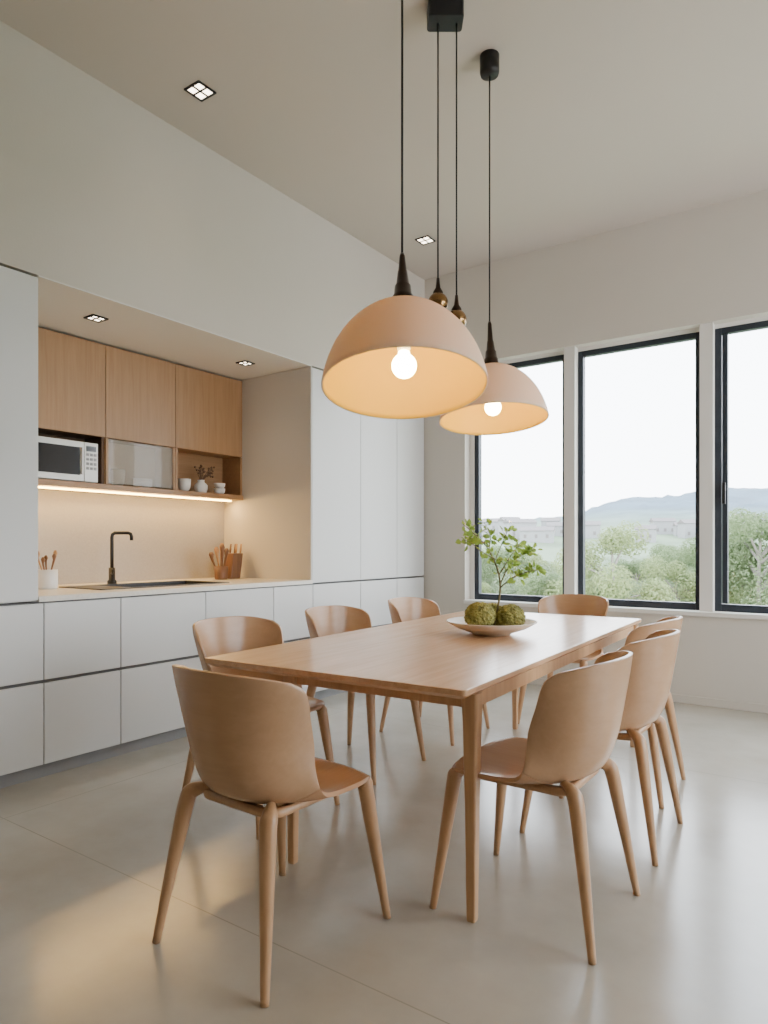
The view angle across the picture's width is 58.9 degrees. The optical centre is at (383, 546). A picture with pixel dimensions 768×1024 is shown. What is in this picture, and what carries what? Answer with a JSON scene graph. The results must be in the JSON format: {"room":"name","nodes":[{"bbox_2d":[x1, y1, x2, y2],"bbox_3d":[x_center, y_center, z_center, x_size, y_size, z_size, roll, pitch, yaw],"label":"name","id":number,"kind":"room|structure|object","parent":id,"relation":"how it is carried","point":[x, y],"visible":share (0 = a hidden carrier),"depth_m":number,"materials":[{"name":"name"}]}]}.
{"room":"dining room","nodes":[
{"label":"dining room","id":0,"kind":"room"},
{"bbox_2d":[0,21,424,370],"bbox_3d":[-2.161,-0.680,3.971,1.300,3.720,7.620,0,0,35],"label":"wall","id":1,"kind":"structure","parent":0,"point":[100,194],"depth_m":4.00,"materials":[{"name":"paint"}]},
{"bbox_2d":[0,266,37,603],"bbox_3d":[-2.310,-0.545,3.471,0.969,1.640,0.588,0,0,35],"label":"upper cabinet","id":2,"kind":"object","parent":1,"relation":"attached to","point":[18,290],"visible":1,"depth_m":3.35,"materials":[{"name":"laminate"}]},
{"bbox_2d":[38,327,104,483],"bbox_3d":[-2.145,-0.887,4.350,0.229,0.935,0.658,0,0,35],"label":"upper cabinet","id":3,"kind":"object","parent":1,"relation":"attached to","point":[71,369],"visible":0.58,"depth_m":4.37,"materials":[{"name":"brown wood"}]},
{"bbox_2d":[38,488,223,584],"bbox_3d":[-1.933,-0.070,4.843,0.012,0.640,2.090,0,0,35],"label":"backsplash","id":4,"kind":"structure","parent":1,"relation":"attached to","point":[174,538],"depth_m":4.93,"materials":[{"name":"paint"}]},
{"bbox_2d":[104,345,174,489],"bbox_3d":[-1.794,-0.887,4.851,0.229,0.935,0.567,0,0,35],"label":"upper cabinet","id":5,"kind":"object","parent":1,"relation":"attached to","point":[139,439],"visible":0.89,"depth_m":4.84,"materials":[{"name":"brown wood"}]},
{"bbox_2d":[38,479,242,501],"bbox_3d":[-1.789,-0.396,4.838,0.230,0.048,1.906,0,0,35],"label":"shelf board","id":6,"kind":"object","parent":1,"relation":"attached to","point":[41,482],"depth_m":4.74,"materials":[{"name":"brown wood"}]},
{"bbox_2d":[38,436,97,482],"bbox_3d":[-2.110,-0.554,4.369,0.237,0.261,0.470,0,0,35],"label":"microwave","id":7,"kind":"object","parent":6,"relation":"on","point":[58,459],"visible":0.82,"depth_m":4.33,"materials":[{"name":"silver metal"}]},
{"bbox_2d":[110,469,124,485],"bbox_3d":[-1.860,-0.480,4.749,0.100,0.120,0.100,0,0,35],"label":"cup","id":8,"kind":"object","parent":6,"relation":"on","point":[117,475],"visible":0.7,"depth_m":4.71,"materials":[{"name":"white ceramic"}]},
{"bbox_2d":[132,478,152,487],"bbox_3d":[-1.745,-0.455,4.913,0.140,0.070,0.140,0,0,35],"label":"bowl","id":9,"kind":"object","parent":6,"relation":"on","point":[137,482],"visible":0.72,"depth_m":4.86,"materials":[{"name":"white ceramic"}]},
{"bbox_2d":[178,478,190,490],"bbox_3d":[-1.514,-0.468,5.154,0.100,0.095,0.100,0,0,35],"label":"cup","id":10,"kind":"object","parent":6,"relation":"on","point":[184,484],"visible":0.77,"depth_m":5.12,"materials":[{"name":"white ceramic"}]},
{"bbox_2d":[194,465,214,491],"bbox_3d":[-1.398,-0.532,5.320,0.100,0.223,0.185,0,0,35],"label":"vase","id":11,"kind":"object","parent":6,"relation":"on","point":[200,486],"visible":0.99,"depth_m":5.27,"materials":[{"name":"white ceramic"}]},
{"bbox_2d":[214,488,224,493],"bbox_3d":[-1.309,-0.443,5.413,0.090,0.045,0.090,0,0,35],"label":"bowl","id":12,"kind":"object","parent":6,"relation":"on","point":[216,490],"visible":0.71,"depth_m":5.38,"materials":[{"name":"white ceramic"}]},
{"bbox_2d":[214,483,224,487],"bbox_3d":[-1.309,-0.486,5.413,0.090,0.040,0.090,0,0,35],"label":"bowl","id":13,"kind":"object","parent":12,"relation":"on","point":[216,485],"visible":0.96,"depth_m":5.38,"materials":[{"name":"white ceramic"}]},
{"bbox_2d":[0,689,345,788],"bbox_3d":[-1.641,1.145,4.138,0.560,0.070,6.130,0,0,35],"label":"trim","id":14,"kind":"structure","parent":1,"relation":"attached to","point":[10,779],"depth_m":3.73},
{"bbox_2d":[36,275,311,380],"bbox_3d":[-1.541,-1.370,4.569,0.969,0.006,2.090,0,0,35],"label":"soffit","id":15,"kind":"object","parent":1,"relation":"attached to","point":[62,308],"depth_m":4.39,"materials":[{"name":"paint"}]},
{"bbox_2d":[83,314,108,322],"bbox_3d":[-1.717,-1.363,4.056,0.100,0.008,0.100,0,0,35],"label":"recessed light","id":16,"kind":"object","parent":15,"relation":"in","point":[96,318],"visible":1,"depth_m":4.05,"materials":[{"name":"black metal"}]},
{"bbox_2d":[236,360,254,365],"bbox_3d":[-1.029,-1.363,5.046,0.100,0.008,0.100,0,0,35],"label":"recessed light","id":17,"kind":"object","parent":15,"relation":"in","point":[244,363],"visible":1,"depth_m":5.04,"materials":[{"name":"black metal"}]},
{"bbox_2d":[175,364,241,494],"bbox_3d":[-1.441,-0.887,5.354,0.229,0.935,0.662,0,0,35],"label":"upper cabinet","id":18,"kind":"object","parent":1,"relation":"attached to","point":[208,406],"visible":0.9,"depth_m":5.34,"materials":[{"name":"brown wood"}]},
{"bbox_2d":[224,366,311,579],"bbox_3d":[-0.940,-0.557,5.416,0.956,1.615,0.012,0,0,35],"label":"wall","id":19,"kind":"structure","parent":1,"relation":"attached to","point":[272,523],"depth_m":5.36,"materials":[{"name":"beige paint"}]},
{"bbox_2d":[312,368,359,582],"bbox_3d":[-0.765,-0.545,5.673,0.969,1.640,0.608,0,0,35],"label":"upper cabinet","id":20,"kind":"object","parent":1,"relation":"attached to","point":[335,429],"visible":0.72,"depth_m":5.36,"materials":[{"name":"laminate"}]},
{"bbox_2d":[359,415,396,579],"bbox_3d":[-0.435,-0.545,6.144,0.969,1.640,0.538,0,0,35],"label":"upper cabinet","id":21,"kind":"object","parent":1,"relation":"attached to","point":[378,436],"visible":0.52,"depth_m":5.84,"materials":[{"name":"laminate"}]},
{"bbox_2d":[395,418,423,577],"bbox_3d":[-0.148,-0.545,6.553,0.969,1.640,0.458,0,0,35],"label":"upper cabinet","id":22,"kind":"object","parent":1,"relation":"attached to","point":[410,432],"visible":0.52,"depth_m":6.26,"materials":[{"name":"laminate"}]},
{"bbox_2d":[0,684,767,1023],"bbox_3d":[0.336,1.240,2.220,7.400,0.120,7.620,0,0,35],"label":"floor","id":23,"kind":"structure","parent":0,"point":[84,849],"depth_m":2.31,"materials":[{"name":"concrete"}]},
{"bbox_2d":[0,602,42,775],"bbox_3d":[-2.151,0.696,3.376,0.600,0.829,0.615,0,0,35],"label":"base cabinet","id":24,"kind":"object","parent":23,"relation":"on","point":[21,623],"visible":1,"depth_m":3.36,"materials":[{"name":"laminate"}]},
{"bbox_2d":[42,597,119,763],"bbox_3d":[-1.848,0.696,3.808,0.600,0.829,0.437,0,0,35],"label":"base cabinet","id":25,"kind":"object","parent":23,"relation":"on","point":[81,680],"visible":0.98,"depth_m":3.62,"materials":[{"name":"laminate"}]},
{"bbox_2d":[119,591,204,743],"bbox_3d":[-1.548,0.696,4.235,0.600,0.829,0.602,0,0,35],"label":"base cabinet","id":26,"kind":"object","parent":23,"relation":"on","point":[156,631],"visible":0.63,"depth_m":3.99,"materials":[{"name":"laminate"}]},
{"bbox_2d":[33,577,312,601],"bbox_3d":[-1.539,0.264,4.567,0.973,0.028,2.090,0,0,35],"label":"countertop","id":27,"kind":"structure","parent":26,"relation":"on","point":[59,594],"depth_m":4.20,"materials":[{"name":"stone"}]},
{"bbox_2d":[38,569,57,588],"bbox_3d":[-2.012,0.193,4.062,0.116,0.115,0.116,0,0,35],"label":"pot","id":28,"kind":"object","parent":27,"relation":"on","point":[47,579],"visible":0.89,"depth_m":4.01,"materials":[{"name":"white ceramic"}]},
{"bbox_2d":[51,554,56,569],"bbox_3d":[-1.974,0.137,4.052,0.063,0.195,0.021,0,0,30],"label":"wooden spoon","id":29,"kind":"object","parent":28,"relation":"in","point":[54,556],"visible":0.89,"depth_m":4.04,"materials":[{"name":"brown wood"}]},
{"bbox_2d":[107,531,132,583],"bbox_3d":[-1.801,0.071,4.612,0.114,0.357,0.163,0,0,35],"label":"faucet","id":30,"kind":"object","parent":27,"relation":"on","point":[111,580],"visible":0.98,"depth_m":4.59,"materials":[{"name":"black metal"}]},
{"bbox_2d":[59,580,229,589],"bbox_3d":[-1.539,0.347,4.457,0.460,0.206,0.970,0,0,35],"label":"sink","id":31,"kind":"object","parent":27,"relation":"in","point":[183,582],"visible":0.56,"depth_m":4.52,"materials":[{"name":"black metal"}]},
{"bbox_2d":[105,581,210,586],"bbox_3d":[-1.485,0.350,4.535,0.400,0.200,0.720,0,0,35],"label":"basin","id":32,"kind":"object","parent":31,"relation":"in","point":[164,583],"depth_m":4.71,"materials":[{"name":"black metal"}]},
{"bbox_2d":[214,566,227,579],"bbox_3d":[-1.260,0.200,5.257,0.110,0.100,0.110,0,0,35],"label":"utensil holder","id":33,"kind":"object","parent":27,"relation":"on","point":[220,573],"visible":0.97,"depth_m":5.21,"materials":[{"name":"brown wood"}]},
{"bbox_2d":[209,552,215,566],"bbox_3d":[-1.309,0.138,5.229,0.044,0.200,0.081,0,0,35],"label":"wooden spatula","id":34,"kind":"object","parent":33,"relation":"in","point":[211,555],"visible":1,"depth_m":5.21,"materials":[{"name":"brown wood"}]},
{"bbox_2d":[214,547,219,566],"bbox_3d":[-1.277,0.118,5.225,0.056,0.238,0.041,0,0,-31],"label":"wooden spatula","id":35,"kind":"object","parent":33,"relation":"in","point":[216,549],"visible":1,"depth_m":5.21,"materials":[{"name":"brown wood"}]},
{"bbox_2d":[220,544,224,566],"bbox_3d":[-1.245,0.108,5.234,0.044,0.257,0.034,0,0,35],"label":"wooden spatula","id":36,"kind":"object","parent":33,"relation":"in","point":[222,547],"visible":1,"depth_m":5.23,"materials":[{"name":"brown wood"}]},
{"bbox_2d":[223,548,228,566],"bbox_3d":[-1.237,0.123,5.289,0.044,0.228,0.065,0,0,35],"label":"wooden spatula","id":37,"kind":"object","parent":33,"relation":"in","point":[226,551],"visible":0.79,"depth_m":5.29,"materials":[{"name":"brown wood"}]},
{"bbox_2d":[225,553,242,578],"bbox_3d":[-1.206,0.150,5.420,0.100,0.200,0.129,0,0,35],"label":"knife block","id":38,"kind":"object","parent":27,"relation":"on","point":[234,560],"visible":0.77,"depth_m":5.38,"materials":[{"name":"brown wood"}]},
{"bbox_2d":[204,587,272,619],"bbox_3d":[-1.200,0.696,4.732,0.600,0.829,0.608,0,0,35],"label":"base cabinet","id":39,"kind":"object","parent":23,"relation":"on","point":[254,602],"visible":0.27,"depth_m":4.55,"materials":[{"name":"laminate"}]},
{"bbox_2d":[182,616,339,839],"bbox_3d":[-0.574,0.760,3.103,0.570,0.845,0.501,0,0,38],"label":"dining chair","id":40,"kind":"object","parent":23,"relation":"on","point":[216,636],"visible":0.34,"depth_m":3.26,"materials":[{"name":"brown wood"}]},
{"bbox_2d":[152,664,390,1007],"bbox_3d":[-0.343,0.760,2.089,0.501,0.845,0.570,0,0,37],"label":"dining chair","id":41,"kind":"object","parent":23,"relation":"on","point":[251,741],"visible":1,"depth_m":1.87,"materials":[{"name":"brown wood"}]},
{"bbox_2d":[272,584,312,692],"bbox_3d":[-0.904,0.696,5.154,0.600,0.829,0.418,0,0,35],"label":"base cabinet","id":42,"kind":"object","parent":23,"relation":"on","point":[290,602],"visible":0.27,"depth_m":4.98,"materials":[{"name":"laminate"}]},
{"bbox_2d":[311,581,359,691],"bbox_3d":[-0.611,0.696,5.571,0.600,0.829,0.598,0,0,35],"label":"base cabinet","id":43,"kind":"object","parent":23,"relation":"on","point":[343,593],"visible":0.23,"depth_m":5.38,"materials":[{"name":"laminate"}]},
{"bbox_2d":[305,605,425,784],"bbox_3d":[-0.138,0.760,3.725,0.570,0.845,0.501,0,0,35],"label":"dining chair","id":44,"kind":"object","parent":23,"relation":"on","point":[321,621],"visible":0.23,"depth_m":3.87,"materials":[{"name":"brown wood"}]},
{"bbox_2d":[352,578,396,626],"bbox_3d":[-0.284,0.696,6.038,0.600,0.829,0.538,0,0,35],"label":"base cabinet","id":45,"kind":"object","parent":23,"relation":"on","point":[375,594],"visible":0.23,"depth_m":5.85,"materials":[{"name":"laminate"}]},
{"bbox_2d":[395,576,423,597],"bbox_3d":[0.003,0.696,6.447,0.600,0.829,0.458,0,0,35],"label":"base cabinet","id":46,"kind":"object","parent":23,"relation":"on","point":[413,586],"visible":0.2,"depth_m":6.27,"materials":[{"name":"laminate"}]},
{"bbox_2d":[205,611,640,922],"bbox_3d":[0.421,0.805,3.357,1.120,0.750,2.420,0,0,33],"label":"dining table","id":47,"kind":"object","parent":23,"relation":"on","point":[429,659],"visible":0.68,"depth_m":2.60,"materials":[{"name":"brown wood"}]},
{"bbox_2d":[447,617,536,635],"bbox_3d":[0.531,0.397,3.360,0.444,0.067,0.444,0,0,35],"label":"bowl","id":48,"kind":"object","parent":47,"relation":"on","point":[481,630],"visible":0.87,"depth_m":3.22,"materials":[{"name":"ceramic"}]},
{"bbox_2d":[464,602,496,625],"bbox_3d":[0.468,0.338,3.319,0.160,0.143,0.159,0,0,35],"label":"moss ball","id":49,"kind":"object","parent":48,"relation":"in","point":[476,613],"visible":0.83,"depth_m":3.27,"materials":[{"name":"green plant"}]},
{"bbox_2d":[488,602,501,625],"bbox_3d":[0.551,0.347,3.450,0.137,0.129,0.137,0,0,6],"label":"moss ball","id":50,"kind":"object","parent":48,"relation":"in","point":[494,605],"visible":0.2,"depth_m":3.42,"materials":[{"name":"green plant"}]},
{"bbox_2d":[455,518,546,625],"bbox_3d":[0.569,0.130,3.339,0.437,0.562,0.283,0,0,5],"label":"leafy branch","id":51,"kind":"object","parent":48,"relation":"in","point":[528,550],"visible":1,"depth_m":3.36,"materials":[{"name":"green plant"}]},
{"bbox_2d":[496,604,525,625],"bbox_3d":[0.621,0.343,3.330,0.145,0.134,0.146,0,0,35],"label":"moss ball","id":52,"kind":"object","parent":48,"relation":"in","point":[509,614],"visible":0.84,"depth_m":3.28,"materials":[{"name":"green plant"}]},
{"bbox_2d":[379,597,489,745],"bbox_3d":[0.319,0.760,4.394,0.570,0.845,0.501,0,0,35],"label":"dining chair","id":53,"kind":"object","parent":23,"relation":"on","point":[402,609],"visible":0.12,"depth_m":4.57,"materials":[{"name":"brown wood"}]},
{"bbox_2d":[430,651,639,964],"bbox_3d":[0.520,0.760,2.261,0.570,0.845,0.501,0,0,35],"label":"dining chair","id":54,"kind":"object","parent":23,"relation":"on","point":[574,727],"visible":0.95,"depth_m":2.05,"materials":[{"name":"brown wood"}]},
{"bbox_2d":[518,594,608,723],"bbox_3d":[1.243,0.760,4.627,0.501,0.845,0.570,0,0,35],"label":"dining chair","id":55,"kind":"object","parent":23,"relation":"on","point":[565,604],"visible":0.32,"depth_m":4.83,"materials":[{"name":"brown wood"}]},
{"bbox_2d":[519,629,682,865],"bbox_3d":[0.930,0.760,2.854,0.570,0.845,0.501,0,0,34],"label":"dining chair","id":56,"kind":"object","parent":23,"relation":"on","point":[654,657],"visible":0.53,"depth_m":2.62,"materials":[{"name":"brown wood"}]},
{"bbox_2d":[551,616,685,808],"bbox_3d":[1.184,0.760,3.408,0.570,0.845,0.501,0,0,35],"label":"dining chair","id":57,"kind":"object","parent":23,"relation":"on","point":[640,633],"visible":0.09,"depth_m":3.13,"materials":[{"name":"brown wood"}]},
{"bbox_2d":[0,0,767,279],"bbox_3d":[0.336,-2.615,2.220,7.400,0.150,7.620,0,0,35],"label":"ceiling","id":58,"kind":"structure","parent":0,"point":[606,115],"depth_m":3.89,"materials":[{"name":"paint"}]},
{"bbox_2d":[184,80,216,101],"bbox_3d":[-1.023,-2.536,3.783,0.125,0.008,0.125,0,0,35],"label":"recessed light","id":59,"kind":"object","parent":58,"relation":"in","point":[198,89],"visible":1,"depth_m":3.78,"materials":[{"name":"black metal"}]},
{"bbox_2d":[321,0,487,418],"bbox_3d":[0.068,-1.508,2.260,0.547,2.065,0.545,0,0,35],"label":"pendant lamp","id":60,"kind":"object","parent":58,"relation":"hanging from","point":[404,355],"visible":1,"depth_m":2.36,"materials":[{"name":"beige metal"}]},
{"bbox_2d":[397,347,410,351],"bbox_3d":[0.066,-0.733,2.304,0.048,0.163,0.076,0,0,-3],"label":"socket","id":61,"kind":"object","parent":60,"relation":"attached to","point":[400,349],"depth_m":2.27,"materials":[{"name":"white ceramic"}]},
{"bbox_2d":[415,235,435,244],"bbox_3d":[0.342,-2.536,5.624,0.125,0.008,0.125,0,0,35],"label":"recessed light","id":62,"kind":"object","parent":58,"relation":"in","point":[424,240],"visible":1,"depth_m":5.62,"materials":[{"name":"black metal"}]},
{"bbox_2d":[427,0,466,324],"bbox_3d":[0.287,-1.778,3.190,0.199,1.523,0.185,0,0,35],"label":"pendant","id":63,"kind":"object","parent":58,"relation":"attached to","point":[437,296],"depth_m":3.18,"materials":[{"name":"black metal"}]},
{"bbox_2d":[439,49,548,434],"bbox_3d":[0.556,-1.576,3.455,0.550,1.928,0.546,0,0,-7],"label":"pendant lamp","id":64,"kind":"object","parent":58,"relation":"hanging from","point":[511,402],"visible":0.72,"depth_m":3.51,"materials":[{"name":"beige metal"}]},
{"bbox_2d":[484,321,498,363],"bbox_3d":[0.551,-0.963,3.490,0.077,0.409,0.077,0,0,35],"label":"socket","id":65,"kind":"object","parent":64,"relation":"attached to","point":[490,354],"depth_m":3.48,"materials":[{"name":"black metal"}]},
{"bbox_2d":[422,190,767,704],"bbox_3d":[2.438,-0.680,5.216,7.400,3.720,0.300,0,0,35],"label":"wall","id":66,"kind":"structure","parent":0,"point":[689,269],"depth_m":5.41,"materials":[{"name":"paint"}]},
{"bbox_2d":[470,435,474,598],"bbox_3d":[0.843,-0.577,6.329,0.045,2.127,0.110,0,0,35],"label":"trim","id":67,"kind":"structure","parent":66,"relation":"attached to","point":[472,437],"depth_m":6.28,"materials":[{"name":"paint"}]},
{"bbox_2d":[475,354,563,601],"bbox_3d":[1.213,-0.579,6.051,0.881,2.123,0.060,0,0,35],"label":"window","id":68,"kind":"structure","parent":66,"relation":"in","point":[559,358],"depth_m":6.17,"materials":[{"name":"black metal"}]},
{"bbox_2d":[564,346,577,593],"bbox_3d":[1.623,-0.593,5.788,0.091,2.157,0.260,0,0,35],"label":"trim","id":69,"kind":"structure","parent":66,"relation":"attached to","point":[570,353],"depth_m":5.68,"materials":[{"name":"paint"}]},
{"bbox_2d":[464,599,767,619],"bbox_3d":[2.443,0.499,5.078,4.101,0.034,0.140,0,0,35],"label":"trim","id":70,"kind":"structure","parent":66,"relation":"attached to","point":[742,615],"depth_m":5.21,"materials":[{"name":"paint"}]},
{"bbox_2d":[499,316,767,363],"bbox_3d":[2.503,-1.656,5.164,4.101,0.030,0.110,0,0,35],"label":"trim","id":71,"kind":"structure","parent":66,"relation":"attached to","point":[763,318],"depth_m":5.42,"materials":[{"name":"paint"}]},
{"bbox_2d":[578,332,699,609],"bbox_3d":[2.040,-0.579,5.470,0.957,2.123,0.060,0,0,35],"label":"window","id":72,"kind":"structure","parent":66,"relation":"in","point":[582,355],"depth_m":5.53,"materials":[{"name":"black metal"}]},
{"bbox_2d":[528,678,767,712],"bbox_3d":[2.806,1.150,4.767,5.880,0.060,0.012,0,0,35],"label":"baseboard","id":73,"kind":"structure","parent":66,"relation":"attached to","point":[754,707],"depth_m":5.01,"materials":[{"name":"paint"}]},
{"bbox_2d":[700,322,714,611],"bbox_3d":[2.481,-0.593,5.186,0.091,2.157,0.260,0,0,35],"label":"trim","id":74,"kind":"structure","parent":66,"relation":"attached to","point":[707,330],"depth_m":5.08,"materials":[{"name":"paint"}]},
{"bbox_2d":[715,320,767,613],"bbox_3d":[2.884,-0.579,4.851,0.952,2.123,0.105,0,0,35],"label":"window","id":75,"kind":"structure","parent":66,"relation":"in","point":[721,334],"depth_m":5.09,"materials":[{"name":"black metal"}]},
{"label":"outside","id":76,"kind":"structure","parent":0,"visible":0},
{"bbox_3d":[39.626,10.630,56.487,600.000,0.300,122.000,0,0,35],"label":"ground","id":77,"kind":"structure","parent":76,"visible":0},
{"bbox_2d":[482,582,492,593],"bbox_3d":[5.837,6.054,50.619,5.776,8.873,6.562,0,0,-40],"label":"tree","id":78,"kind":"object","parent":77,"relation":"on","point":[484,587],"visible":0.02,"depth_m":50.49,"materials":[{"name":"green plant"}]},
{"bbox_2d":[482,544,530,593],"bbox_3d":[11.888,5.051,72.505,7.418,10.879,7.202,0,0,3],"label":"tree","id":79,"kind":"object","parent":77,"relation":"on","point":[488,569],"visible":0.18,"depth_m":70.60,"materials":[{"name":"green plant"}]},
{"bbox_2d":[484,553,530,593],"bbox_3d":[12.731,5.427,71.531,6.702,10.125,6.903,0,0,25],"label":"tree","id":80,"kind":"object","parent":77,"relation":"on","point":[524,563],"visible":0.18,"depth_m":69.73,"materials":[{"name":"green plant"}]},
{"bbox_2d":[506,561,544,591],"bbox_3d":[14.859,5.956,71.104,7.203,9.073,7.677,0,0,-16],"label":"tree","id":81,"kind":"object","parent":77,"relation":"on","point":[534,567],"visible":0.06,"depth_m":68.98,"materials":[{"name":"green plant"}]},
{"bbox_2d":[491,563,593,594],"bbox_3d":[11.337,5.850,50.465,7.858,9.286,7.372,0,0,-42],"label":"tree","id":82,"kind":"object","parent":77,"relation":"on","point":[506,587],"visible":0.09,"depth_m":50.46,"materials":[{"name":"green plant"}]},
{"bbox_2d":[526,552,559,573],"bbox_3d":[17.250,5.377,77.132,7.564,10.229,6.659,0,0,-35],"label":"tree","id":83,"kind":"object","parent":77,"relation":"on","point":[536,559],"visible":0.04,"depth_m":75.91,"materials":[{"name":"green plant"}]},
{"bbox_2d":[515,571,585,595],"bbox_3d":[11.654,6.035,47.140,5.896,8.907,6.073,0,0,31],"label":"tree","id":84,"kind":"object","parent":77,"relation":"on","point":[535,587],"visible":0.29,"depth_m":46.19,"materials":[{"name":"green plant"}]},
{"bbox_2d":[541,520,677,601],"bbox_3d":[14.620,4.339,44.128,8.013,12.310,9.103,0,0,-2],"label":"tree","id":85,"kind":"object","parent":77,"relation":"on","point":[653,591],"visible":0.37,"depth_m":43.35,"materials":[{"name":"green plant"}]},
{"bbox_2d":[592,584,643,599],"bbox_3d":[16.518,6.466,46.144,5.484,8.043,5.324,0,0,-31],"label":"tree","id":86,"kind":"object","parent":77,"relation":"on","point":[633,588],"visible":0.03,"depth_m":45.42,"materials":[{"name":"green plant"}]},
{"bbox_2d":[603,558,663,585],"bbox_3d":[25.922,5.771,69.665,6.433,9.435,6.246,0,0,-8],"label":"tree","id":87,"kind":"object","parent":77,"relation":"on","point":[633,565],"visible":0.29,"depth_m":69.76,"materials":[{"name":"green plant"}]},
{"bbox_2d":[593,586,680,601],"bbox_3d":[16.219,6.450,43.984,6.839,8.082,6.416,0,0,3],"label":"tree","id":88,"kind":"object","parent":77,"relation":"on","point":[608,586],"visible":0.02,"depth_m":43.86,"materials":[{"name":"green plant"}]},
{"bbox_2d":[634,579,683,601],"bbox_3d":[21.023,6.405,52.005,6.488,8.173,6.915,0,0,-3],"label":"tree","id":89,"kind":"object","parent":77,"relation":"on","point":[671,582],"visible":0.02,"depth_m":50.54,"materials":[{"name":"green plant"}]},
{"bbox_2d":[638,555,694,601],"bbox_3d":[20.663,5.520,47.861,6.472,9.943,7.353,0,0,32],"label":"tree","id":90,"kind":"object","parent":77,"relation":"on","point":[682,595],"visible":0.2,"depth_m":47.39,"materials":[{"name":"green plant"}]},
{"bbox_2d":[648,543,693,585],"bbox_3d":[30.702,5.032,72.550,7.082,10.917,7.227,0,0,-31],"label":"tree","id":91,"kind":"object","parent":77,"relation":"on","point":[655,551],"visible":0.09,"depth_m":72.08,"materials":[{"name":"green plant"}]},
{"bbox_2d":[656,548,694,584],"bbox_3d":[27.214,5.284,62.066,6.893,10.413,7.100,0,0,-30],"label":"tree","id":92,"kind":"object","parent":77,"relation":"on","point":[669,557],"visible":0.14,"depth_m":61.59,"materials":[{"name":"green plant"}]},
{"bbox_2d":[673,564,746,603],"bbox_3d":[22.852,5.850,48.892,6.142,9.278,6.326,0,0,-25],"label":"tree","id":93,"kind":"object","parent":77,"relation":"on","point":[689,568],"visible":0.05,"depth_m":47.68,"materials":[{"name":"green plant"}]},
{"bbox_2d":[678,537,767,604],"bbox_3d":[24.937,4.832,50.013,7.492,11.318,7.717,0,0,27],"label":"tree","id":94,"kind":"object","parent":77,"relation":"on","point":[691,555],"visible":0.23,"depth_m":48.22,"materials":[{"name":"green plant"}]},
{"bbox_2d":[722,588,749,604],"bbox_3d":[23.090,6.644,46.538,5.005,7.689,5.686,0,0,15],"label":"tree","id":95,"kind":"object","parent":77,"relation":"on","point":[734,592],"visible":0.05,"depth_m":46.49,"materials":[{"name":"green plant"}]},
{"bbox_2d":[729,506,767,605],"bbox_3d":[25.480,3.908,45.944,8.718,13.170,8.980,0,0,-33],"label":"tree","id":96,"kind":"object","parent":77,"relation":"on","point":[743,527],"visible":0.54,"depth_m":45.63,"materials":[{"name":"green plant"}]},
{"bbox_2d":[736,571,764,602],"bbox_3d":[33.548,6.208,60.930,5.666,8.560,5.836,0,0,29],"label":"tree","id":97,"kind":"object","parent":77,"relation":"on","point":[762,571],"visible":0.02,"depth_m":59.89,"materials":[{"name":"green plant"}]},
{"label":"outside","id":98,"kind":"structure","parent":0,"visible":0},
{"bbox_2d":[482,488,767,580],"bbox_3d":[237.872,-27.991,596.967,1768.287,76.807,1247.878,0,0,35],"label":"hillside","id":99,"kind":"structure","parent":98,"point":[632,509],"depth_m":347.59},
{"bbox_2d":[482,527,489,540],"bbox_3d":[28.000,-3.079,200.000,5.668,5.416,5.400,0,0,22],"label":"house","id":100,"kind":"structure","parent":99,"relation":"on","point":[483,532],"depth_m":197.18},
{"bbox_2d":[482,518,498,533],"bbox_3d":[37.785,-6.849,229.000,9.784,5.741,5.205,0,0,32],"label":"house","id":101,"kind":"structure","parent":99,"relation":"on","point":[494,524],"depth_m":227.35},
{"bbox_2d":[498,517,520,535],"bbox_3d":[40.700,-6.313,220.000,6.614,6.901,4.900,0,0,-15],"label":"house","id":102,"kind":"structure","parent":99,"relation":"on","point":[501,519],"depth_m":219.31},
{"bbox_2d":[503,519,537,539],"bbox_3d":[42.200,-5.229,211.000,9.425,7.161,5.502,0,0,-10],"label":"house","id":103,"kind":"structure","parent":99,"relation":"on","point":[516,523],"depth_m":208.68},
{"bbox_2d":[519,526,554,542],"bbox_3d":[45.450,-3.345,202.000,10.160,5.489,5.568,0,0,19],"label":"house","id":104,"kind":"structure","parent":99,"relation":"on","point":[540,534],"depth_m":199.87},
{"bbox_2d":[540,517,560,525],"bbox_3d":[56.595,-6.937,231.000,6.460,6.283,5.204,0,0,17],"label":"house","id":105,"kind":"structure","parent":99,"relation":"on","point":[544,520],"depth_m":229.52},
{"bbox_2d":[546,522,561,535],"bbox_3d":[58.164,-5.292,222.000,9.704,5.718,4.999,0,0,21],"label":"house","id":106,"kind":"structure","parent":99,"relation":"on","point":[558,525],"depth_m":220.57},
{"bbox_2d":[585,521,600,538],"bbox_3d":[63.900,-4.921,213.000,7.640,6.437,5.211,0,0,12],"label":"house","id":107,"kind":"structure","parent":99,"relation":"on","point":[592,528],"depth_m":210.62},
{"bbox_2d":[634,525,656,542],"bbox_3d":[78.540,-3.615,204.000,6.125,5.950,5.002,0,0,26],"label":"house","id":108,"kind":"structure","parent":99,"relation":"on","point":[651,528],"depth_m":202.11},
{"bbox_2d":[649,518,676,534],"bbox_3d":[95.530,-6.618,233.000,8.091,6.723,4.789,0,0,1],"label":"house","id":109,"kind":"structure","parent":99,"relation":"on","point":[664,525],"depth_m":230.93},
{"bbox_2d":[672,522,677,535],"bbox_3d":[98.560,-5.298,224.000,5.857,5.976,5.225,0,0,12],"label":"house","id":110,"kind":"structure","parent":99,"relation":"on","point":[675,525],"depth_m":223.28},
{"bbox_2d":[677,519,694,538],"bbox_3d":[97.825,-5.197,215.000,8.436,7.067,5.362,0,0,-3],"label":"house","id":111,"kind":"structure","parent":99,"relation":"on","point":[686,530],"depth_m":212.74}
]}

